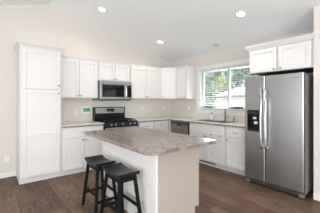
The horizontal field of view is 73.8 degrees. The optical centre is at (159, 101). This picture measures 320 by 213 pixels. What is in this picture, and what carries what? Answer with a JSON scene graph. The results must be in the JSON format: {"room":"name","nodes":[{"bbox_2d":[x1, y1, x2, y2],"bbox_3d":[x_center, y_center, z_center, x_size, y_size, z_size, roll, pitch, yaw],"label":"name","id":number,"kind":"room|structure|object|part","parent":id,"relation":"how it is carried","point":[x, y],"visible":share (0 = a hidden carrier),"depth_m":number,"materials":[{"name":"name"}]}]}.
{"room":"kitchen","nodes":[
{"label":"kitchen","id":0,"kind":"room"},
{"bbox_2d":[0,5,169,172],"bbox_3d":[-2.455,-0.275,4.051,7.250,3.239,0.120,0,0,-39],"label":"wall","id":1,"kind":"structure","parent":0,"point":[38,24],"depth_m":4.30,"materials":[{"name":"paint"}]},
{"bbox_2d":[4,155,8,162],"bbox_3d":[-2.710,1.020,3.761,0.072,0.116,0.010,0,0,-39],"label":"wall outlet","id":2,"kind":"object","parent":1,"relation":"attached to","point":[6,158],"visible":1,"depth_m":3.76,"materials":[{"name":"white plastic"}]},
{"bbox_2d":[0,171,15,178],"bbox_3d":[-3.920,1.301,2.787,3.383,0.088,0.014,0,0,-39],"label":"baseboard","id":3,"kind":"structure","parent":1,"relation":"attached to","point":[13,173],"depth_m":3.76,"materials":[{"name":"white paint"}]},
{"bbox_2d":[61,116,91,122],"bbox_3d":[-1.810,0.381,4.479,0.788,0.100,0.019,0,0,-39],"label":"backsplash","id":4,"kind":"structure","parent":1,"relation":"attached to","point":[88,118],"depth_m":4.50,"materials":[{"name":"laminate"}]},
{"bbox_2d":[61,55,97,97],"bbox_3d":[-1.698,-0.469,4.338,0.788,0.808,0.377,0,0,-39],"label":"upper cabinet","id":5,"kind":"object","parent":1,"relation":"attached to","point":[79,75],"visible":0.94,"depth_m":4.22,"materials":[{"name":"white paint"}]},
{"bbox_3d":[-1.751,-0.447,4.103,0.370,0.736,0.018,0,0,-39],"label":"door","id":6,"kind":"part","parent":5,"relation":"part of","materials":[{"name":"white paint"}]},
{"bbox_3d":[-1.707,-0.850,4.349,0.788,0.046,0.348,0,0,-39],"label":"crown molding","id":7,"kind":"part","parent":5,"relation":"part of","materials":[{"name":"white paint"}]},
{"bbox_3d":[-1.456,-0.447,4.340,0.370,0.736,0.018,0,0,-39],"label":"door","id":8,"kind":"part","parent":5,"relation":"part of","materials":[{"name":"white paint"}]},
{"bbox_2d":[81,106,91,112],"bbox_3d":[-1.604,0.185,4.642,0.237,0.144,0.023,0,0,-39],"label":"wall display","id":9,"kind":"object","parent":1,"relation":"attached to","point":[87,109],"visible":1,"depth_m":4.63,"materials":[{"name":"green plastic"}]},
{"bbox_2d":[98,60,129,81],"bbox_3d":[-1.090,-0.656,4.826,0.769,0.433,0.377,0,0,-39],"label":"upper cabinet","id":10,"kind":"object","parent":1,"relation":"attached to","point":[107,70],"visible":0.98,"depth_m":4.68,"materials":[{"name":"white paint"}]},
{"bbox_3d":[-1.140,-0.634,4.595,0.361,0.361,0.018,0,0,-39],"label":"door","id":11,"kind":"part","parent":10,"relation":"part of","materials":[{"name":"white paint"}]},
{"bbox_2d":[92,80,131,100],"bbox_3d":[-1.059,-0.225,4.788,0.760,0.420,0.475,0,0,-39],"label":"microwave","id":12,"kind":"object","parent":10,"relation":"attached to","point":[107,90],"visible":1,"depth_m":4.61,"materials":[{"name":"metal"}]},
{"bbox_3d":[-1.002,-0.208,4.611,0.624,0.323,0.025,0,0,-39],"label":"door","id":13,"kind":"part","parent":12,"relation":"part of","materials":[{"name":"metal"}]},
{"bbox_3d":[-1.099,-0.850,4.838,0.769,0.046,0.348,0,0,-39],"label":"crown molding","id":14,"kind":"part","parent":10,"relation":"part of","materials":[{"name":"white paint"}]},
{"bbox_3d":[-0.852,-0.634,4.826,0.361,0.361,0.018,0,0,-39],"label":"door","id":15,"kind":"part","parent":10,"relation":"part of","materials":[{"name":"white paint"}]},
{"bbox_2d":[130,64,160,98],"bbox_3d":[-0.428,-0.469,5.359,0.928,0.808,0.377,0,0,-39],"label":"upper cabinet","id":16,"kind":"object","parent":1,"relation":"attached to","point":[146,80],"visible":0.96,"depth_m":5.21,"materials":[{"name":"white paint"}]},
{"bbox_3d":[-0.509,-0.447,5.102,0.440,0.736,0.018,0,0,-39],"label":"door","id":17,"kind":"part","parent":16,"relation":"part of","materials":[{"name":"white paint"}]},
{"bbox_3d":[-0.437,-0.850,5.370,0.928,0.046,0.348,0,0,-39],"label":"crown molding","id":18,"kind":"part","parent":16,"relation":"part of","materials":[{"name":"white paint"}]},
{"bbox_3d":[-0.159,-0.447,5.383,0.440,0.736,0.018,0,0,-39],"label":"door","id":19,"kind":"part","parent":16,"relation":"part of","materials":[{"name":"white paint"}]},
{"bbox_2d":[161,67,175,98],"bbox_3d":[0.241,-0.469,5.748,0.618,0.808,0.610,0,0,-39],"label":"upper cabinet","id":20,"kind":"object","parent":1,"relation":"attached to","point":[168,75],"visible":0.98,"depth_m":5.51,"materials":[{"name":"white paint"}]},
{"bbox_2d":[0,0,319,61],"bbox_3d":[0.251,-1.408,0.686,7.250,1.213,8.755,0,0,-39],"label":"ceiling","id":21,"kind":"structure","parent":0,"point":[186,28],"depth_m":3.88,"materials":[{"name":"paint"}]},
{"bbox_2d":[97,7,106,11],"bbox_3d":[-1.087,-1.716,3.990,0.171,0.047,0.175,0,0,-33],"label":"recessed light","id":22,"kind":"object","parent":21,"relation":"in","point":[101,9],"visible":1,"depth_m":3.98,"materials":[{"name":"white paint"}]},
{"bbox_2d":[235,11,246,16],"bbox_3d":[1.281,-1.377,3.369,0.171,0.047,0.175,0,0,-33],"label":"recessed light","id":23,"kind":"object","parent":21,"relation":"in","point":[239,13],"visible":1,"depth_m":3.36,"materials":[{"name":"white paint"}]},
{"bbox_2d":[0,163,319,212],"bbox_3d":[0.251,1.370,0.686,7.250,0.050,8.755,0,0,-39],"label":"floor","id":24,"kind":"structure","parent":0,"point":[220,191],"depth_m":3.04,"materials":[{"name":"brown wood"}]},
{"bbox_2d":[13,41,64,184],"bbox_3d":[-2.159,0.201,3.788,0.707,2.288,0.658,0,0,-39],"label":"pantry cabinet","id":25,"kind":"object","parent":24,"relation":"on","point":[38,66],"visible":1,"depth_m":3.54,"materials":[{"name":"white paint"}]},
{"bbox_3d":[-2.159,-0.910,3.788,0.707,0.066,0.658,0,0,-39],"label":"crown molding","id":26,"kind":"part","parent":25,"relation":"part of","materials":[{"name":"white paint"}]},
{"bbox_3d":[-1.975,0.515,3.564,0.567,1.423,0.018,0,0,-39],"label":"door","id":27,"kind":"part","parent":25,"relation":"part of","materials":[{"name":"white paint"}]},
{"bbox_3d":[-1.975,-0.527,3.564,0.567,0.645,0.018,0,0,-39],"label":"door","id":28,"kind":"part","parent":25,"relation":"part of","materials":[{"name":"white paint"}]},
{"bbox_2d":[60,125,102,175],"bbox_3d":[-1.609,0.907,4.228,0.788,0.875,0.660,0,0,-39],"label":"base cabinet","id":29,"kind":"object","parent":24,"relation":"on","point":[75,145],"visible":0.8,"depth_m":3.93,"materials":[{"name":"white paint"}]},
{"bbox_3d":[-1.576,0.950,3.885,0.370,0.554,0.018,0,0,-39],"label":"door","id":30,"kind":"part","parent":29,"relation":"part of","materials":[{"name":"white paint"}]},
{"bbox_2d":[61,116,103,127],"bbox_3d":[-1.613,0.401,4.234,0.788,0.139,0.648,0,0,-39],"label":"countertop","id":31,"kind":"structure","parent":29,"relation":"on","point":[66,122],"depth_m":4.33,"materials":[{"name":"stone"}]},
{"bbox_3d":[-1.429,0.574,4.003,0.748,0.181,0.018,0,0,-39],"label":"drawer","id":32,"kind":"part","parent":29,"relation":"part of","materials":[{"name":"white paint"}]},
{"bbox_3d":[-1.281,0.950,4.122,0.370,0.554,0.018,0,0,-39],"label":"door","id":33,"kind":"part","parent":29,"relation":"part of","materials":[{"name":"white paint"}]},
{"bbox_2d":[81,155,116,212],"bbox_3d":[-0.762,1.037,2.692,0.308,0.616,0.456,0,0,-39],"label":"bar stool","id":34,"kind":"object","parent":24,"relation":"on","point":[97,162],"visible":0.96,"depth_m":2.62,"materials":[{"name":"black paint"}]},
{"bbox_3d":[-0.962,1.062,2.760,0.125,0.566,0.043,0,0,14],"label":"leg","id":35,"kind":"part","parent":34,"relation":"part of","materials":[{"name":"black paint"}]},
{"bbox_3d":[-0.738,1.062,2.482,0.043,0.566,0.125,0,0,-2],"label":"leg","id":36,"kind":"part","parent":34,"relation":"part of","materials":[{"name":"black paint"}]},
{"bbox_3d":[-0.762,0.759,2.692,0.244,0.060,0.396,0,0,-39],"label":"seat","id":37,"kind":"part","parent":34,"relation":"part of","materials":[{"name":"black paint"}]},
{"bbox_3d":[-0.785,1.062,2.902,0.043,0.566,0.125,0,0,-2],"label":"leg","id":38,"kind":"part","parent":34,"relation":"part of","materials":[{"name":"black paint"}]},
{"bbox_3d":[-0.562,1.062,2.623,0.125,0.566,0.043,0,0,14],"label":"leg","id":39,"kind":"part","parent":34,"relation":"part of","materials":[{"name":"black paint"}]},
{"bbox_2d":[93,107,137,129],"bbox_3d":[-0.969,0.738,4.677,0.762,1.215,0.746,0,0,-39],"label":"range","id":40,"kind":"object","parent":24,"relation":"on","point":[112,117],"visible":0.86,"depth_m":4.67,"materials":[{"name":"black metal"}]},
{"bbox_3d":[-1.135,0.207,4.883,0.700,0.125,0.005,0,0,-39],"label":"steel panel","id":41,"kind":"part","parent":40,"relation":"part of","materials":[{"name":"silver metal"}]},
{"bbox_2d":[94,120,137,122],"bbox_3d":[-0.971,0.430,4.679,0.762,0.020,0.580,0,0,-39],"label":"cooktop","id":42,"kind":"object","parent":40,"relation":"in","point":[102,121],"depth_m":4.45,"materials":[{"name":"black metal"}]},
{"bbox_3d":[-0.791,0.481,4.455,0.760,0.097,0.055,0,0,-39],"label":"control panel","id":43,"kind":"part","parent":40,"relation":"part of","materials":[{"name":"black metal"}]},
{"bbox_3d":[-0.787,0.824,4.451,0.752,0.573,0.044,0,0,-39],"label":"oven door","id":44,"kind":"part","parent":40,"relation":"part of","materials":[{"name":"metal"}]},
{"bbox_2d":[100,162,141,212],"bbox_3d":[-0.430,1.037,2.317,0.308,0.616,0.456,0,0,-39],"label":"bar stool","id":45,"kind":"object","parent":24,"relation":"on","point":[119,173],"visible":1,"depth_m":2.26,"materials":[{"name":"black paint"}]},
{"bbox_3d":[-0.630,1.062,2.385,0.125,0.566,0.043,0,0,14],"label":"leg","id":46,"kind":"part","parent":45,"relation":"part of","materials":[{"name":"black paint"}]},
{"bbox_3d":[-0.500,0.810,2.260,0.018,0.044,0.296,0,0,-39],"label":"seat rail","id":47,"kind":"part","parent":45,"relation":"part of","materials":[{"name":"black paint"}]},
{"bbox_3d":[-0.406,1.062,2.107,0.043,0.566,0.125,0,0,-2],"label":"leg","id":48,"kind":"part","parent":45,"relation":"part of","materials":[{"name":"black paint"}]},
{"bbox_3d":[-0.430,0.759,2.317,0.244,0.060,0.396,0,0,-39],"label":"seat","id":49,"kind":"part","parent":45,"relation":"part of","materials":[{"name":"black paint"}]},
{"bbox_3d":[-0.454,1.062,2.527,0.043,0.566,0.125,0,0,-2],"label":"leg","id":50,"kind":"part","parent":45,"relation":"part of","materials":[{"name":"black paint"}]},
{"bbox_3d":[-0.337,0.805,2.202,0.180,0.048,0.018,0,0,-39],"label":"seat rail","id":51,"kind":"part","parent":45,"relation":"part of","materials":[{"name":"black paint"}]},
{"bbox_3d":[-0.230,1.062,2.249,0.125,0.566,0.043,0,0,14],"label":"leg","id":52,"kind":"part","parent":45,"relation":"part of","materials":[{"name":"black paint"}]},
{"bbox_2d":[102,141,198,212],"bbox_3d":[-0.181,0.907,2.879,0.701,0.875,1.326,0,0,-39],"label":"kitchen island","id":53,"kind":"object","parent":24,"relation":"on","point":[167,183],"visible":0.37,"depth_m":2.36,"materials":[{"name":"white paint"}]},
{"bbox_3d":[-0.453,0.907,2.676,0.011,0.875,1.302,0,0,-39],"label":"panel","id":54,"kind":"part","parent":53,"relation":"part of","materials":[{"name":"white paint"}]},
{"bbox_2d":[84,127,216,155],"bbox_3d":[-0.224,0.450,2.709,0.935,0.038,1.607,0,0,-39],"label":"island countertop","id":55,"kind":"structure","parent":53,"relation":"on","point":[144,141],"depth_m":2.37,"materials":[{"name":"stone"}]},
{"bbox_3d":[-0.037,0.907,2.161,0.026,0.875,0.026,0,0,-39],"label":"corner trim","id":56,"kind":"part","parent":53,"relation":"part of","materials":[{"name":"white paint"}]},
{"bbox_3d":[0.216,0.907,2.366,0.627,0.875,0.017,0,0,-39],"label":"panel","id":57,"kind":"part","parent":53,"relation":"part of","materials":[{"name":"beige paint"}]},
{"bbox_2d":[138,120,167,131],"bbox_3d":[-0.331,0.907,5.256,0.955,0.875,0.660,0,0,-39],"label":"base cabinet","id":58,"kind":"object","parent":24,"relation":"on","point":[157,125],"visible":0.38,"depth_m":5.07,"materials":[{"name":"white paint"}]},
{"bbox_3d":[-0.308,0.574,4.904,0.419,0.181,0.018,0,0,-39],"label":"drawer","id":59,"kind":"part","parent":58,"relation":"part of","materials":[{"name":"white paint"}]},
{"bbox_3d":[0.029,0.574,5.175,0.415,0.181,0.018,0,0,-39],"label":"drawer","id":60,"kind":"part","parent":58,"relation":"part of","materials":[{"name":"white paint"}]},
{"bbox_2d":[125,113,244,127],"bbox_3d":[0.542,0.401,4.639,1.539,0.139,2.716,0,0,-39],"label":"countertop","id":61,"kind":"structure","parent":58,"relation":"on","point":[239,122],"depth_m":5.10,"materials":[{"name":"stone"}]},
{"bbox_2d":[194,119,232,122],"bbox_3d":[1.183,0.512,4.602,0.448,0.175,0.776,0,0,-39],"label":"sink","id":62,"kind":"object","parent":61,"relation":"in","point":[204,120],"visible":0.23,"depth_m":4.61,"materials":[{"name":"metal"}]},
{"bbox_2d":[169,120,189,134],"bbox_3d":[0.640,0.908,5.228,0.600,0.874,0.702,0,0,-39],"label":"dishwasher","id":63,"kind":"object","parent":24,"relation":"on","point":[179,127],"visible":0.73,"depth_m":5.00,"materials":[{"name":"grey metal"}]},
{"bbox_3d":[0.453,0.886,5.025,0.025,0.682,0.584,0,0,-39],"label":"door panel","id":64,"kind":"part","parent":63,"relation":"part of","materials":[{"name":"metal"}]},
{"bbox_2d":[190,123,227,170],"bbox_3d":[1.165,0.907,4.588,0.633,0.875,0.932,0,0,-39],"label":"base cabinet","id":65,"kind":"object","parent":24,"relation":"on","point":[214,153],"visible":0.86,"depth_m":4.29,"materials":[{"name":"white paint"}]},
{"bbox_3d":[0.807,0.950,4.590,0.018,0.554,0.442,0,0,-39],"label":"door","id":66,"kind":"part","parent":65,"relation":"part of","materials":[{"name":"white paint"}]},
{"bbox_3d":[0.948,0.574,4.414,0.018,0.181,0.892,0,0,-39],"label":"drawer","id":67,"kind":"part","parent":65,"relation":"part of","materials":[{"name":"white paint"}]},
{"bbox_3d":[1.089,0.950,4.239,0.018,0.554,0.442,0,0,-39],"label":"door","id":68,"kind":"part","parent":65,"relation":"part of","materials":[{"name":"white paint"}]},
{"bbox_2d":[226,126,246,176],"bbox_3d":[1.600,0.907,4.044,0.636,0.875,0.460,0,0,-39],"label":"base cabinet","id":69,"kind":"object","parent":24,"relation":"on","point":[235,137],"visible":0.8,"depth_m":3.89,"materials":[{"name":"white paint"}]},
{"bbox_3d":[1.385,0.574,3.871,0.018,0.181,0.420,0,0,-39],"label":"drawer","id":70,"kind":"part","parent":69,"relation":"part of","materials":[{"name":"white paint"}]},
{"bbox_3d":[1.385,0.950,3.871,0.018,0.554,0.420,0,0,-39],"label":"door","id":71,"kind":"part","parent":69,"relation":"part of","materials":[{"name":"white paint"}]},
{"bbox_2d":[245,72,313,198],"bbox_3d":[1.942,0.469,3.437,0.816,1.752,0.856,0,0,-39],"label":"refrigerator","id":72,"kind":"object","parent":24,"relation":"on","point":[279,109],"visible":0.98,"depth_m":3.14,"materials":[{"name":"metal"}]},
{"bbox_3d":[1.548,0.427,3.459,0.068,1.645,0.328,0,0,-39],"label":"freezer door","id":73,"kind":"part","parent":72,"relation":"part of","materials":[{"name":"metal"}]},
{"bbox_3d":[1.579,0.268,3.314,0.097,0.965,0.031,0,0,-39],"label":"door handle","id":74,"kind":"part","parent":72,"relation":"part of","materials":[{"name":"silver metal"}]},
{"bbox_2d":[170,30,313,116],"bbox_3d":[3.055,0.098,2.864,0.150,2.495,8.635,0,0,-39],"label":"wall","id":75,"kind":"structure","parent":0,"point":[237,53],"depth_m":5.12,"materials":[{"name":"paint"}]},
{"bbox_2d":[125,113,244,121],"bbox_3d":[0.542,0.381,4.639,1.539,0.100,2.716,0,0,-39],"label":"backsplash","id":76,"kind":"structure","parent":75,"relation":"attached to","point":[237,119],"depth_m":5.40,"materials":[{"name":"laminate"}]},
{"bbox_2d":[176,65,195,98],"bbox_3d":[0.646,-0.469,5.436,0.377,0.808,0.385,0,0,-39],"label":"upper cabinet","id":77,"kind":"object","parent":75,"relation":"attached to","point":[185,75],"visible":1,"depth_m":5.32,"materials":[{"name":"white paint"}]},
{"bbox_3d":[0.525,-0.447,5.348,0.018,0.736,0.338,0,0,-39],"label":"door","id":78,"kind":"part","parent":77,"relation":"part of","materials":[{"name":"white paint"}]},
{"bbox_3d":[0.657,-0.850,5.445,0.348,0.046,0.385,0,0,-39],"label":"crown molding","id":79,"kind":"part","parent":77,"relation":"part of","materials":[{"name":"white paint"}]},
{"bbox_2d":[197,59,249,115],"bbox_3d":[1.516,-0.281,4.754,0.180,1.153,1.706,0,0,-39],"label":"window","id":80,"kind":"structure","parent":75,"relation":"in","point":[200,78],"depth_m":4.94,"materials":[{"name":"white paint"}]},
{"bbox_2d":[201,67,227,109],"bbox_3d":[1.267,-0.284,5.039,0.046,0.944,0.738,0,0,-39],"label":"window blind","id":81,"kind":"object","parent":80,"relation":"attached to","point":[225,67],"visible":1,"depth_m":5.01,"materials":[{"name":"white paint"}]},
{"bbox_3d":[1.267,-0.737,5.039,0.046,0.038,0.738,0,0,-39],"label":"head rail","id":82,"kind":"part","parent":81,"relation":"part of","materials":[{"name":"white paint"}]},
{"bbox_3d":[1.486,0.217,4.730,0.105,0.022,1.530,0,0,-39],"label":"sill","id":83,"kind":"part","parent":80,"relation":"part of","materials":[{"name":"white paint"}]},
{"bbox_2d":[228,64,249,109],"bbox_3d":[1.743,-0.284,4.447,0.046,0.944,0.732,0,0,-39],"label":"window blind","id":84,"kind":"structure","parent":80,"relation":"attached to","point":[246,65],"depth_m":4.45,"materials":[{"name":"white paint"}]},
{"bbox_3d":[1.743,-0.737,4.447,0.046,0.038,0.732,0,0,-39],"label":"head rail","id":85,"kind":"part","parent":84,"relation":"part of","materials":[{"name":"white paint"}]},
{"bbox_3d":[1.743,-0.270,4.447,0.003,0.900,0.495,0,0,-39],"label":"ladder cord","id":86,"kind":"part","parent":84,"relation":"part of","materials":[{"name":"white fabric"}]},
{"bbox_2d":[245,32,316,75],"bbox_3d":[2.043,-0.700,3.484,0.648,0.465,1.030,0,0,-39],"label":"upper cabinet","id":87,"kind":"object","parent":75,"relation":"attached to","point":[294,54],"visible":0.99,"depth_m":3.25,"materials":[{"name":"white paint"}]},
{"bbox_3d":[1.682,-0.664,3.485,0.018,0.366,0.432,0,0,-39],"label":"door","id":88,"kind":"part","parent":87,"relation":"part of","materials":[{"name":"white paint"}]},
{"bbox_3d":[2.043,-0.896,3.484,0.648,0.072,1.030,0,0,-39],"label":"crown molding","id":89,"kind":"part","parent":87,"relation":"part of","materials":[{"name":"white paint"}]},
{"bbox_3d":[2.067,-0.469,3.500,0.590,0.005,0.935,0,0,-39],"label":"panel","id":90,"kind":"part","parent":87,"relation":"part of","materials":[{"name":"white wood"}]},
{"bbox_3d":[1.970,-0.664,3.127,0.018,0.366,0.432,0,0,-39],"label":"door","id":91,"kind":"part","parent":87,"relation":"part of","materials":[{"name":"white paint"}]},
{"bbox_2d":[314,5,319,194],"bbox_3d":[3.154,0.025,2.124,0.622,2.640,2.558,0,0,-39],"label":"wall","id":92,"kind":"structure","parent":0,"point":[316,8],"depth_m":2.89,"materials":[{"name":"paint"}]},
{"bbox_2d":[313,193,319,200],"bbox_3d":[2.906,1.301,1.925,0.014,0.088,2.558,0,0,-39],"label":"baseboard","id":93,"kind":"structure","parent":92,"relation":"attached to","point":[315,196],"depth_m":2.89,"materials":[{"name":"white paint"}]},
{"label":"outside","id":94,"kind":"structure","parent":0,"visible":0},
{"bbox_3d":[15.677,1.730,39.550,22.000,0.030,26.000,0,0,-39],"label":"driveway","id":95,"kind":"object","parent":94,"visible":0},
{"bbox_2d":[214,87,244,108],"bbox_3d":[15.872,-0.430,34.954,8.000,4.350,13.840,0,0,-19],"label":"neighbor house","id":96,"kind":"structure","parent":95,"relation":"on","point":[236,93],"depth_m":36.53,"materials":[{"name":"white"}]},
{"bbox_3d":[12.345,0.685,34.548,0.039,2.080,2.900,0,0,-19],"label":"garage door","id":97,"kind":"part","parent":96,"relation":"part of","materials":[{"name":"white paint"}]},
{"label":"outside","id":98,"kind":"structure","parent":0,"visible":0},
{"bbox_3d":[23.352,1.795,70.101,115.750,0.100,160.000,0,0,-39],"label":"ground","id":99,"kind":"structure","parent":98,"visible":0},
{"bbox_2d":[205,72,217,107],"bbox_3d":[3.619,-0.728,17.025,2.023,4.951,2.031,0,0,-39],"label":"tree","id":100,"kind":"object","parent":99,"relation":"on","point":[210,91],"visible":0.38,"depth_m":16.48,"materials":[{"name":"green plant"}]},
{"bbox_2d":[213,75,231,93],"bbox_3d":[16.192,-2.654,58.180,7.031,8.833,6.995,0,0,-39],"label":"tree","id":101,"kind":"object","parent":99,"relation":"on","point":[220,80],"visible":0.44,"depth_m":56.15,"materials":[{"name":"green plant"}]},
{"bbox_2d":[213,68,242,88],"bbox_3d":[23.357,-6.920,70.096,11.646,17.356,12.144,0,0,-39],"label":"tree","id":102,"kind":"object","parent":99,"relation":"on","point":[239,71],"visible":0.38,"depth_m":66.83,"materials":[{"name":"green plant"}]},
{"bbox_2d":[239,67,257,86],"bbox_3d":[21.764,-2.695,48.011,6.955,13.767,7.391,0,0,-39],"label":"tree","id":103,"kind":"object","parent":99,"relation":"on","point":[247,69],"visible":0.08,"depth_m":47.48,"materials":[{"name":"green plant"}]}
]}

